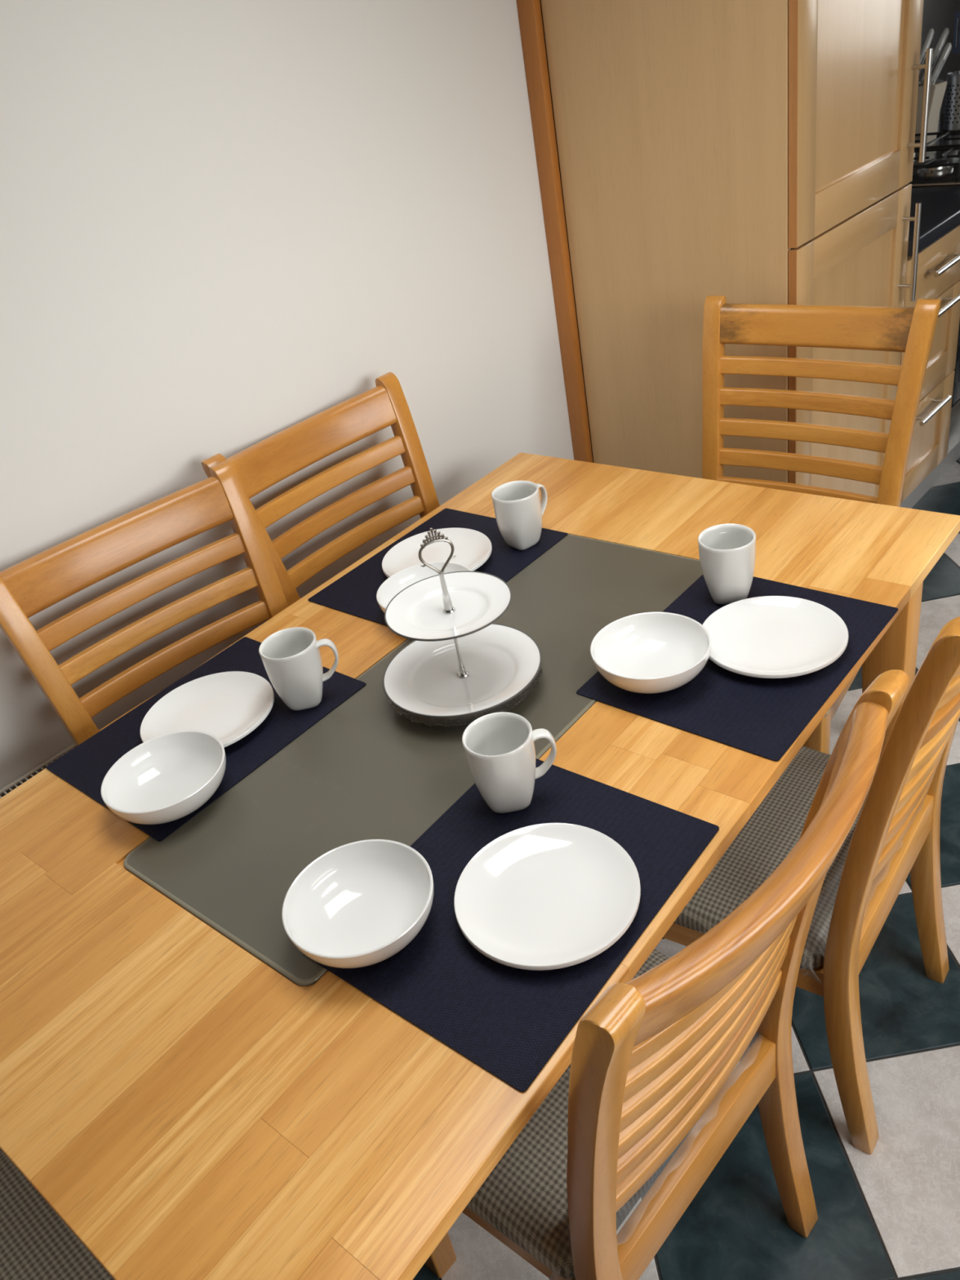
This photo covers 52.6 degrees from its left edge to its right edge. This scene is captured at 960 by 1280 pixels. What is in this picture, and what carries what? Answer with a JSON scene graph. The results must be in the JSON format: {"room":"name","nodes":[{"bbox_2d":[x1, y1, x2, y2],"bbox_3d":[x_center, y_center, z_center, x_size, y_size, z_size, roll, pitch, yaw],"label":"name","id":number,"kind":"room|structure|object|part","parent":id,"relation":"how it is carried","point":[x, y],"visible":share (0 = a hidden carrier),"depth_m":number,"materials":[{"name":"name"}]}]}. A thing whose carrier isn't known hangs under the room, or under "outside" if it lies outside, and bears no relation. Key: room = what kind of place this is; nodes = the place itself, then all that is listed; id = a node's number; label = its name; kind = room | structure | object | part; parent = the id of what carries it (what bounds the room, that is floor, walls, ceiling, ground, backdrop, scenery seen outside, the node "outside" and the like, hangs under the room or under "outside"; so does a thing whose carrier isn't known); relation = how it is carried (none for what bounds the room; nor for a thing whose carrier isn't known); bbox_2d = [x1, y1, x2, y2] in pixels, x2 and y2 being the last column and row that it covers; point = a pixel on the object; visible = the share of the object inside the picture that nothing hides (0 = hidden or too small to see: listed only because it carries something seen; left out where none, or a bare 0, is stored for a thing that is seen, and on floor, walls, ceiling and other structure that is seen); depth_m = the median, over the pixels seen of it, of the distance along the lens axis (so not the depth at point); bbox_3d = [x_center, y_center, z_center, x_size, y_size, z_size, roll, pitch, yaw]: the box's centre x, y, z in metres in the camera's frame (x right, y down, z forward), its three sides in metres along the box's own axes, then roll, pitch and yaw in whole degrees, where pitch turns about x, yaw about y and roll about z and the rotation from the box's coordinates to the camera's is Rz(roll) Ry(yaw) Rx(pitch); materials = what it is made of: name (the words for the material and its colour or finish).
{"room":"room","nodes":[
{"label":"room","id":0,"kind":"room"},
{"bbox_2d":[0,0,573,796],"bbox_3d":[-0.369,-0.700,1.852,0.120,2.620,9.040,19,43,39],"label":"wall","id":1,"kind":"structure","parent":0,"point":[222,222],"depth_m":1.71,"materials":[{"name":"paint"}]},
{"bbox_2d":[0,728,100,798],"bbox_3d":[-1.065,0.786,1.452,0.098,0.618,1.450,19,43,39],"label":"radiator","id":2,"kind":"object","parent":1,"relation":"attached to","point":[67,749],"visible":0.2,"depth_m":1.65,"materials":[{"name":"metal"}]},
{"bbox_2d":[515,0,592,462],"bbox_3d":[0.174,-0.968,2.255,0.044,2.250,0.025,19,43,39],"label":"trim","id":3,"kind":"structure","parent":1,"relation":"attached to","point":[529,11],"depth_m":2.24,"materials":[{"name":"orange wood"}]},
{"bbox_2d":[918,0,959,114],"bbox_3d":[1.496,-2.300,3.310,0.008,1.014,3.076,19,43,39],"label":"backsplash","id":4,"kind":"structure","parent":1,"relation":"attached to","point":[937,15],"depth_m":3.56,"materials":[{"name":"grey"}]},
{"bbox_2d":[0,457,959,1279],"bbox_3d":[1.073,0.770,1.493,3.400,0.120,9.000,19,43,39],"label":"floor","id":5,"kind":"structure","parent":0,"point":[892,1212],"depth_m":1.51,"materials":[{"name":"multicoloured tile"}]},
{"bbox_2d":[0,1150,113,1279],"bbox_3d":[-0.632,0.771,0.988,0.458,0.993,0.534,19,43,39],"label":"dining chair","id":6,"kind":"object","parent":5,"relation":"on","point":[36,1243],"visible":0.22,"depth_m":1.16,"materials":[{"name":"grey fabric"}]},
{"bbox_2d":[0,459,288,746],"bbox_3d":[-0.360,0.277,1.669,0.458,0.993,0.534,-33,38,-31],"label":"dining chair","id":7,"kind":"object","parent":5,"relation":"on","point":[37,583],"visible":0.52,"depth_m":1.61,"materials":[{"name":"brown wood"}]},
{"bbox_3d":[-0.613,0.319,1.683,0.068,0.993,0.138,-33,38,-31],"label":"post","id":8,"kind":"part","parent":7,"relation":"part of","materials":[{"name":"brown wood"}]},
{"bbox_3d":[-0.587,-0.156,1.587,0.388,0.084,0.080,-33,38,-31],"label":"rail","id":9,"kind":"part","parent":7,"relation":"part of","materials":[{"name":"brown wood"}]},
{"bbox_3d":[-0.338,0.137,1.880,0.059,0.993,0.147,-25,35,-20],"label":"post","id":10,"kind":"part","parent":7,"relation":"part of","materials":[{"name":"brown wood"}]},
{"bbox_2d":[200,372,439,606],"bbox_3d":[-0.082,0.048,1.937,0.534,0.993,0.458,20,44,39],"label":"dining chair","id":11,"kind":"object","parent":5,"relation":"on","point":[280,455],"visible":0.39,"depth_m":1.89,"materials":[{"name":"brown wood"}]},
{"bbox_3d":[-0.333,0.101,1.934,0.138,0.993,0.068,20,44,39],"label":"post","id":12,"kind":"part","parent":11,"relation":"part of","materials":[{"name":"brown wood"}]},
{"bbox_3d":[-0.321,-0.377,1.846,0.080,0.084,0.388,20,44,39],"label":"rail","id":13,"kind":"part","parent":11,"relation":"part of","materials":[{"name":"brown wood"}]},
{"bbox_3d":[-0.079,-0.090,2.150,0.059,0.993,0.147,-27,36,-23],"label":"post","id":14,"kind":"part","parent":11,"relation":"part of","materials":[{"name":"brown wood"}]},
{"bbox_2d":[0,452,959,1279],"bbox_3d":[0.033,0.389,1.597,0.907,0.751,1.506,17,42,37],"label":"dining table","id":15,"kind":"object","parent":5,"relation":"on","point":[193,1095],"visible":0.73,"depth_m":1.09,"materials":[{"name":"brown wood"}]},
{"bbox_2d":[45,636,365,841],"bbox_3d":[-0.402,0.126,1.438,0.300,0.001,0.378,17,42,37],"label":"placemat","id":16,"kind":"object","parent":15,"relation":"on","point":[86,766],"visible":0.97,"depth_m":1.42,"materials":[{"name":"fabric"}]},
{"bbox_2d":[100,730,226,824],"bbox_3d":[-0.411,0.192,1.288,0.163,0.053,0.163,-30,37,-27],"label":"bowl","id":17,"kind":"object","parent":16,"relation":"on","point":[166,778],"visible":1,"depth_m":1.31,"materials":[{"name":"white ceramic"}]},
{"bbox_2d":[139,671,274,747],"bbox_3d":[-0.400,0.113,1.437,0.199,0.021,0.199,-13,32,-3],"label":"dinner plate","id":18,"kind":"object","parent":16,"relation":"on","point":[228,706],"visible":0.8,"depth_m":1.46,"materials":[{"name":"white ceramic"}]},
{"bbox_2d":[258,626,338,711],"bbox_3d":[-0.255,0.045,1.418,0.108,0.105,0.083,-12,32,0],"label":"mug","id":19,"kind":"object","parent":16,"relation":"on","point":[291,658],"visible":1,"depth_m":1.40,"materials":[{"name":"white ceramic"}]},
{"bbox_3d":[-0.221,0.028,1.413,0.034,0.065,0.018,-12,32,0],"label":"handle","id":20,"kind":"part","parent":19,"relation":"part of","materials":[{"name":"white ceramic"}]},
{"bbox_3d":[-0.026,0.081,1.395,0.354,0.005,0.936,17,42,37],"label":"glass panel","id":21,"kind":"part","parent":15,"relation":"part of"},
{"bbox_2d":[307,508,568,626],"bbox_3d":[-0.072,-0.131,1.733,0.300,0.001,0.378,17,42,37],"label":"placemat","id":22,"kind":"object","parent":15,"relation":"on","point":[354,593],"visible":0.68,"depth_m":1.73,"materials":[{"name":"fabric"}]},
{"bbox_2d":[376,561,472,613],"bbox_3d":[-0.083,-0.065,1.583,0.163,0.053,0.163,6,36,26],"label":"bowl","id":23,"kind":"object","parent":22,"relation":"on","point":[396,583],"visible":0.27,"depth_m":1.63,"materials":[{"name":"white ceramic"}]},
{"bbox_2d":[382,527,492,577],"bbox_3d":[-0.076,-0.145,1.734,0.199,0.021,0.199,-6,33,9],"label":"dinner plate","id":24,"kind":"object","parent":22,"relation":"on","point":[472,548],"visible":0.64,"depth_m":1.76,"materials":[{"name":"white ceramic"}]},
{"bbox_2d":[491,480,547,550],"bbox_3d":[0.077,-0.219,1.722,0.099,0.105,0.083,-11,32,1],"label":"mug","id":25,"kind":"object","parent":22,"relation":"on","point":[519,510],"visible":1,"depth_m":1.70,"materials":[{"name":"white ceramic"}]},
{"bbox_3d":[0.105,-0.248,1.738,0.034,0.065,0.018,-30,37,-27],"label":"handle","id":26,"kind":"part","parent":25,"relation":"part of","materials":[{"name":"white ceramic"}]},
{"bbox_2d":[382,527,542,727],"bbox_3d":[-0.042,-0.038,1.335,0.230,0.262,0.230,-9,32,4],"label":"cake stand","id":27,"kind":"object","parent":15,"relation":"on","point":[459,662],"visible":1,"depth_m":1.36,"materials":[{"name":"white ceramic"}]},
{"bbox_3d":[-0.062,-0.136,1.272,0.038,0.026,0.004,-17,33,-9],"label":"crown","id":28,"kind":"part","parent":27,"relation":"part of","materials":[{"name":"grey metal"}]},
{"bbox_3d":[-0.043,-0.043,1.331,0.176,0.016,0.176,19,43,39],"label":"plate","id":29,"kind":"part","parent":27,"relation":"part of","materials":[{"name":"white ceramic"}]},
{"bbox_2d":[443,606,455,613],"bbox_3d":[-0.043,-0.042,1.332,0.017,0.005,0.017,19,43,39],"label":"washer","id":30,"kind":"object","parent":27,"relation":"in","point":[446,610],"depth_m":1.33,"materials":[{"name":"silver metal"}]},
{"bbox_3d":[-0.038,-0.021,1.345,0.012,0.173,0.012,19,43,39],"label":"rod","id":31,"kind":"part","parent":27,"relation":"part of","materials":[{"name":"silver metal"}]},
{"bbox_3d":[-0.025,0.046,1.389,0.229,0.019,0.229,19,43,39],"label":"plate","id":32,"kind":"part","parent":27,"relation":"part of","materials":[{"name":"white ceramic"}]},
{"bbox_2d":[457,670,469,678],"bbox_3d":[-0.024,0.048,1.390,0.017,0.005,0.017,19,43,39],"label":"washer","id":33,"kind":"object","parent":27,"relation":"in","point":[460,673],"depth_m":1.39,"materials":[{"name":"silver metal"}]},
{"bbox_3d":[-0.022,0.061,1.398,0.227,0.023,0.227,19,43,39],"label":"glass","id":34,"kind":"part","parent":27,"relation":"part of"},
{"bbox_2d":[302,758,719,1092],"bbox_3d":[0.039,0.274,1.069,0.300,0.001,0.378,16,42,36],"label":"placemat","id":35,"kind":"object","parent":15,"relation":"on","point":[509,1021],"visible":0.66,"depth_m":1.01,"materials":[{"name":"fabric"}]},
{"bbox_2d":[281,839,433,968],"bbox_3d":[-0.126,0.291,1.043,0.163,0.053,0.163,10,38,30],"label":"bowl","id":36,"kind":"object","parent":35,"relation":"on","point":[359,904],"visible":1,"depth_m":1.06,"materials":[{"name":"white ceramic"}]},
{"bbox_2d":[462,711,556,813],"bbox_3d":[0.040,0.150,1.161,0.108,0.105,0.083,-11,32,1],"label":"mug","id":37,"kind":"object","parent":35,"relation":"on","point":[499,748],"visible":1,"depth_m":1.14,"materials":[{"name":"white ceramic"}]},
{"bbox_3d":[0.074,0.134,1.154,0.034,0.065,0.018,-11,32,1],"label":"handle","id":38,"kind":"part","parent":37,"relation":"part of","materials":[{"name":"white ceramic"}]},
{"bbox_2d":[453,822,640,970],"bbox_3d":[0.072,0.273,1.039,0.199,0.021,0.199,-21,34,-15],"label":"dinner plate","id":39,"kind":"object","parent":35,"relation":"on","point":[548,895],"visible":1,"depth_m":1.04,"materials":[{"name":"white ceramic"}]},
{"bbox_2d":[576,574,897,760],"bbox_3d":[0.365,0.015,1.369,0.300,0.001,0.378,18,42,38],"label":"placemat","id":40,"kind":"object","parent":15,"relation":"on","point":[761,717],"visible":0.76,"depth_m":1.29,"materials":[{"name":"fabric"}]},
{"bbox_2d":[590,612,711,693],"bbox_3d":[0.236,0.027,1.339,0.163,0.053,0.163,-17,33,-9],"label":"bowl","id":41,"kind":"object","parent":40,"relation":"on","point":[646,652],"visible":1,"depth_m":1.37,"materials":[{"name":"white ceramic"}]},
{"bbox_2d":[697,523,755,604],"bbox_3d":[0.368,-0.112,1.465,0.083,0.105,0.099,-25,35,-20],"label":"mug","id":42,"kind":"object","parent":40,"relation":"on","point":[726,552],"visible":0.98,"depth_m":1.44,"materials":[{"name":"white ceramic"}]},
{"bbox_2d":[702,595,848,678],"bbox_3d":[0.409,-0.001,1.358,0.199,0.021,0.199,-26,35,-21],"label":"dinner plate","id":43,"kind":"object","parent":40,"relation":"on","point":[765,637],"visible":0.96,"depth_m":1.36,"materials":[{"name":"white ceramic"}]},
{"bbox_3d":[0.746,0.139,1.782,0.068,0.728,0.068,17,42,37],"label":"leg","id":44,"kind":"part","parent":15,"relation":"part of","materials":[{"name":"brown wood"}]},
{"bbox_2d":[424,669,909,1279],"bbox_3d":[0.152,0.492,1.173,0.534,0.993,0.458,20,44,40],"label":"dining chair","id":45,"kind":"object","parent":5,"relation":"on","point":[655,1055],"visible":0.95,"depth_m":0.94,"materials":[{"name":"brown wood"}]},
{"bbox_3d":[-0.091,0.788,1.373,0.043,0.371,0.043,20,44,40],"label":"leg","id":46,"kind":"part","parent":45,"relation":"part of","materials":[{"name":"brown wood"}]},
{"bbox_3d":[0.012,0.698,1.179,0.313,0.049,0.020,16,42,37],"label":"rail","id":47,"kind":"part","parent":45,"relation":"part of","materials":[{"name":"brown wood"}]},
{"bbox_3d":[0.147,0.630,0.960,0.059,0.993,0.147,-27,35,-23],"label":"post","id":48,"kind":"part","parent":45,"relation":"part of","materials":[{"name":"brown wood"}]},
{"bbox_2d":[466,948,752,1279],"bbox_3d":[0.105,0.548,1.280,0.360,0.058,0.452,20,44,40],"label":"cushion","id":49,"kind":"object","parent":45,"relation":"on","point":[524,1197],"depth_m":1.13,"materials":[{"name":"fabric"}]},
{"bbox_3d":[0.258,0.616,1.156,0.023,0.074,0.338,20,44,40],"label":"rail","id":50,"kind":"part","parent":45,"relation":"part of","materials":[{"name":"brown wood"}]},
{"bbox_3d":[0.270,0.508,1.392,0.020,0.049,0.313,-33,38,-30],"label":"rail","id":51,"kind":"part","parent":45,"relation":"part of","materials":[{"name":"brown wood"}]},
{"bbox_3d":[0.242,0.187,0.793,0.080,0.084,0.388,20,44,40],"label":"rail","id":52,"kind":"part","parent":45,"relation":"part of","materials":[{"name":"brown wood"}]},
{"bbox_3d":[0.404,0.440,1.174,0.138,0.993,0.068,20,44,40],"label":"post","id":53,"kind":"part","parent":45,"relation":"part of","materials":[{"name":"brown wood"}]},
{"bbox_2d":[539,0,933,497],"bbox_3d":[0.596,-1.042,2.237,0.650,2.250,0.578,19,43,39],"label":"tall cabinet","id":54,"kind":"object","parent":5,"relation":"on","point":[762,152],"visible":0.73,"depth_m":2.05,"materials":[{"name":"laminate"}]},
{"bbox_3d":[0.407,-0.904,2.083,0.546,2.250,0.018,19,43,39],"label":"panel","id":55,"kind":"part","parent":54,"relation":"part of","materials":[{"name":"laminate"}]},
{"bbox_3d":[0.882,-0.554,2.340,0.009,0.738,0.428,19,43,39],"label":"panel","id":56,"kind":"part","parent":54,"relation":"part of","materials":[{"name":"brown wood"}]},
{"bbox_3d":[0.817,-0.888,2.120,0.018,0.076,0.424,19,43,39],"label":"rail","id":57,"kind":"part","parent":54,"relation":"part of","materials":[{"name":"brown wood"}]},
{"bbox_3d":[0.803,-0.958,2.076,0.018,0.081,0.420,19,43,39],"label":"rail","id":58,"kind":"part","parent":54,"relation":"part of","materials":[{"name":"brown wood"}]},
{"bbox_3d":[0.708,-1.412,1.787,0.009,1.018,0.424,19,43,39],"label":"panel","id":59,"kind":"part","parent":54,"relation":"part of","materials":[{"name":"brown wood"}]},
{"bbox_3d":[1.015,-0.915,2.298,0.042,0.221,0.013,19,43,39],"label":"handle","id":60,"kind":"part","parent":54,"relation":"part of","materials":[{"name":"silver metal"}]},
{"bbox_3d":[0.965,-1.171,2.135,0.042,0.221,0.013,19,43,39],"label":"handle","id":61,"kind":"part","parent":54,"relation":"part of","materials":[{"name":"silver metal"}]},
{"bbox_2d":[662,616,959,1155],"bbox_3d":[0.495,0.240,1.455,0.534,0.993,0.458,15,41,36],"label":"dining chair","id":62,"kind":"object","parent":5,"relation":"on","point":[895,833],"visible":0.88,"depth_m":1.39,"materials":[{"name":"brown wood"}]},
{"bbox_3d":[0.366,0.453,1.447,0.313,0.049,0.020,12,39,32],"label":"rail","id":63,"kind":"part","parent":62,"relation":"part of","materials":[{"name":"brown wood"}]},
{"bbox_2d":[673,746,875,968],"bbox_3d":[0.443,0.300,1.557,0.360,0.058,0.452,15,41,36],"label":"cushion","id":64,"kind":"object","parent":62,"relation":"on","point":[775,828],"depth_m":1.46,"materials":[{"name":"fabric"}]},
{"bbox_3d":[0.509,0.377,1.238,0.138,0.993,0.068,15,41,36],"label":"post","id":65,"kind":"part","parent":62,"relation":"part of","materials":[{"name":"brown wood"}]},
{"bbox_3d":[0.608,0.359,1.444,0.023,0.074,0.338,15,41,36],"label":"rail","id":66,"kind":"part","parent":62,"relation":"part of","materials":[{"name":"brown wood"}]},
{"bbox_3d":[0.743,0.176,1.477,0.138,0.993,0.068,15,41,36],"label":"post","id":67,"kind":"part","parent":62,"relation":"part of","materials":[{"name":"brown wood"}]},
{"bbox_3d":[0.598,-0.076,1.088,0.080,0.084,0.388,15,41,36],"label":"rail","id":68,"kind":"part","parent":62,"relation":"part of","materials":[{"name":"brown wood"}]},
{"bbox_2d":[702,295,941,754],"bbox_3d":[0.593,-0.134,2.005,0.458,0.993,0.534,16,42,36],"label":"dining chair","id":69,"kind":"object","parent":5,"relation":"on","point":[909,331],"visible":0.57,"depth_m":1.94,"materials":[{"name":"brown wood"}]},
{"bbox_3d":[0.545,-0.263,2.222,0.068,0.993,0.138,16,42,36],"label":"post","id":70,"kind":"part","parent":69,"relation":"part of","materials":[{"name":"brown wood"}]},
{"bbox_3d":[0.657,-0.615,1.906,0.388,0.084,0.080,16,42,36],"label":"rail","id":71,"kind":"part","parent":69,"relation":"part of","materials":[{"name":"brown wood"}]},
{"bbox_3d":[0.661,0.284,1.918,0.043,0.371,0.043,16,42,36],"label":"leg","id":72,"kind":"part","parent":69,"relation":"part of","materials":[{"name":"brown wood"}]},
{"bbox_3d":[0.736,0.060,1.941,0.020,0.049,0.313,13,40,33],"label":"rail","id":73,"kind":"part","parent":69,"relation":"part of","materials":[{"name":"brown wood"}]},
{"bbox_3d":[0.846,-0.176,1.990,0.068,0.993,0.138,16,42,36],"label":"post","id":74,"kind":"part","parent":69,"relation":"part of","materials":[{"name":"brown wood"}]},
{"bbox_2d":[900,224,959,508],"bbox_3d":[1.256,-0.898,3.076,0.649,0.893,1.088,19,43,39],"label":"drawer unit","id":75,"kind":"object","parent":5,"relation":"on","point":[938,273],"visible":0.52,"depth_m":2.70,"materials":[{"name":"beige wood"}]},
{"bbox_3d":[1.273,-0.488,2.821,0.018,0.070,0.255,19,43,39],"label":"rail","id":76,"kind":"part","parent":75,"relation":"part of","materials":[{"name":"brown wood"}]},
{"bbox_3d":[1.253,-0.571,2.771,0.009,0.131,0.259,19,43,39],"label":"panel","id":77,"kind":"part","parent":75,"relation":"part of","materials":[{"name":"brown wood"}]},
{"bbox_3d":[1.239,-0.651,2.716,0.018,0.070,0.255,19,43,39],"label":"rail","id":78,"kind":"part","parent":75,"relation":"part of","materials":[{"name":"brown wood"}]},
{"bbox_3d":[1.177,-0.960,2.517,0.018,0.148,0.407,19,43,39],"label":"drawer","id":79,"kind":"part","parent":75,"relation":"part of","materials":[{"name":"brown wood"}]},
{"bbox_3d":[1.243,-0.635,2.681,0.041,0.013,0.199,19,43,39],"label":"handle","id":80,"kind":"part","parent":75,"relation":"part of","materials":[{"name":"silver metal"}]},
{"bbox_3d":[1.226,-0.716,2.674,0.018,0.078,0.267,19,43,39],"label":"rail","id":81,"kind":"part","parent":75,"relation":"part of","materials":[{"name":"brown wood"}]},
{"bbox_3d":[1.206,-0.798,2.625,0.009,0.122,0.271,19,43,39],"label":"panel","id":82,"kind":"part","parent":75,"relation":"part of","materials":[{"name":"brown wood"}]},
{"bbox_3d":[1.192,-0.964,2.488,0.041,0.013,0.200,19,43,39],"label":"handle","id":83,"kind":"part","parent":75,"relation":"part of","materials":[{"name":"silver metal"}]},
{"bbox_3d":[1.195,-0.871,2.575,0.018,0.060,0.267,19,43,39],"label":"rail","id":84,"kind":"part","parent":75,"relation":"part of","materials":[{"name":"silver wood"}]},
{"bbox_3d":[1.206,-0.870,2.542,0.041,0.013,0.200,19,43,39],"label":"handle","id":85,"kind":"part","parent":75,"relation":"part of","materials":[{"name":"silver metal"}]},
{"bbox_3d":[2.212,-1.744,3.900,0.609,0.693,2.016,19,43,39],"label":"base cabinet","id":86,"kind":"object","parent":5,"relation":"on","visible":0},
{"bbox_2d":[907,112,959,256],"bbox_3d":[1.813,-1.785,3.400,0.624,0.040,3.076,19,43,39],"label":"countertop","id":87,"kind":"structure","parent":86,"relation":"on","point":[940,205],"depth_m":2.52,"materials":[{"name":"grey laminate"}]},
{"bbox_2d":[918,79,943,136],"bbox_3d":[1.546,-1.840,3.372,0.104,0.170,0.104,19,43,39],"label":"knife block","id":88,"kind":"object","parent":87,"relation":"on","point":[937,80],"visible":0.1,"depth_m":3.36,"materials":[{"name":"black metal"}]},
{"bbox_2d":[915,80,947,146],"bbox_3d":[1.481,-1.765,3.269,0.110,0.178,0.153,19,43,39],"label":"knife block","id":89,"kind":"object","parent":87,"relation":"on","point":[937,91],"visible":0.31,"depth_m":3.21,"materials":[{"name":"silver"}]},
{"bbox_2d":[919,28,934,73],"bbox_3d":[1.474,-1.942,3.242,0.018,0.154,0.158,19,43,39],"label":"kitchen knife","id":90,"kind":"object","parent":89,"relation":"on","point":[929,37],"visible":0.66,"depth_m":3.23,"materials":[{"name":"silver metal"}]},
{"bbox_2d":[920,27,949,84],"bbox_3d":[1.524,-1.953,3.255,0.018,0.148,0.191,19,43,39],"label":"kitchen knife","id":91,"kind":"object","parent":89,"relation":"in","point":[941,41],"visible":0.81,"depth_m":3.25,"materials":[{"name":"silver metal"}]},
{"bbox_2d":[930,42,951,84],"bbox_3d":[1.518,-1.898,3.207,0.018,0.110,0.151,19,43,39],"label":"kitchen knife","id":92,"kind":"object","parent":89,"relation":"on","point":[945,52],"visible":0.92,"depth_m":3.20,"materials":[{"name":"silver metal"}]},
{"bbox_2d":[908,130,959,186],"bbox_3d":[1.351,-1.492,3.005,0.485,0.052,0.580,19,43,39],"label":"gas hob","id":93,"kind":"object","parent":87,"relation":"in","point":[940,166],"visible":0.39,"depth_m":2.83,"materials":[{"name":"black metal"}]},
{"bbox_3d":[1.335,-1.383,2.849,0.100,0.022,0.100,19,43,39],"label":"burner","id":94,"kind":"part","parent":93,"relation":"part of","materials":[{"name":"silver metal"}]},
{"bbox_2d":[942,70,959,131],"bbox_3d":[1.671,-1.866,3.365,0.114,0.180,0.114,19,43,39],"label":"utensil holder","id":95,"kind":"object","parent":87,"relation":"on","point":[952,103],"visible":0.88,"depth_m":3.35,"materials":[{"name":"silver metal"}]},
{"bbox_2d":[952,10,959,53],"bbox_3d":[1.653,-1.959,3.339,0.079,0.356,0.032,19,43,39],"label":"spatula","id":96,"kind":"object","parent":95,"relation":"in","point":[955,50],"visible":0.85,"depth_m":3.30,"materials":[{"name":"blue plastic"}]},
{"bbox_2d":[946,320,959,453],"bbox_3d":[1.361,-1.074,3.129,0.651,0.693,0.634,19,43,39],"label":"oven","id":97,"kind":"object","parent":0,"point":[954,425],"visible":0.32,"depth_m":2.90,"materials":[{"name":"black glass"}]},
{"bbox_3d":[1.607,-0.784,3.103,0.021,0.146,0.626,19,43,39],"label":"drawer","id":98,"kind":"part","parent":97,"relation":"part of","materials":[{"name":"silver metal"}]},
{"bbox_3d":[1.560,-1.017,2.952,0.022,0.400,0.626,19,43,39],"label":"door","id":99,"kind":"part","parent":97,"relation":"part of","materials":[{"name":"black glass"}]}
]}

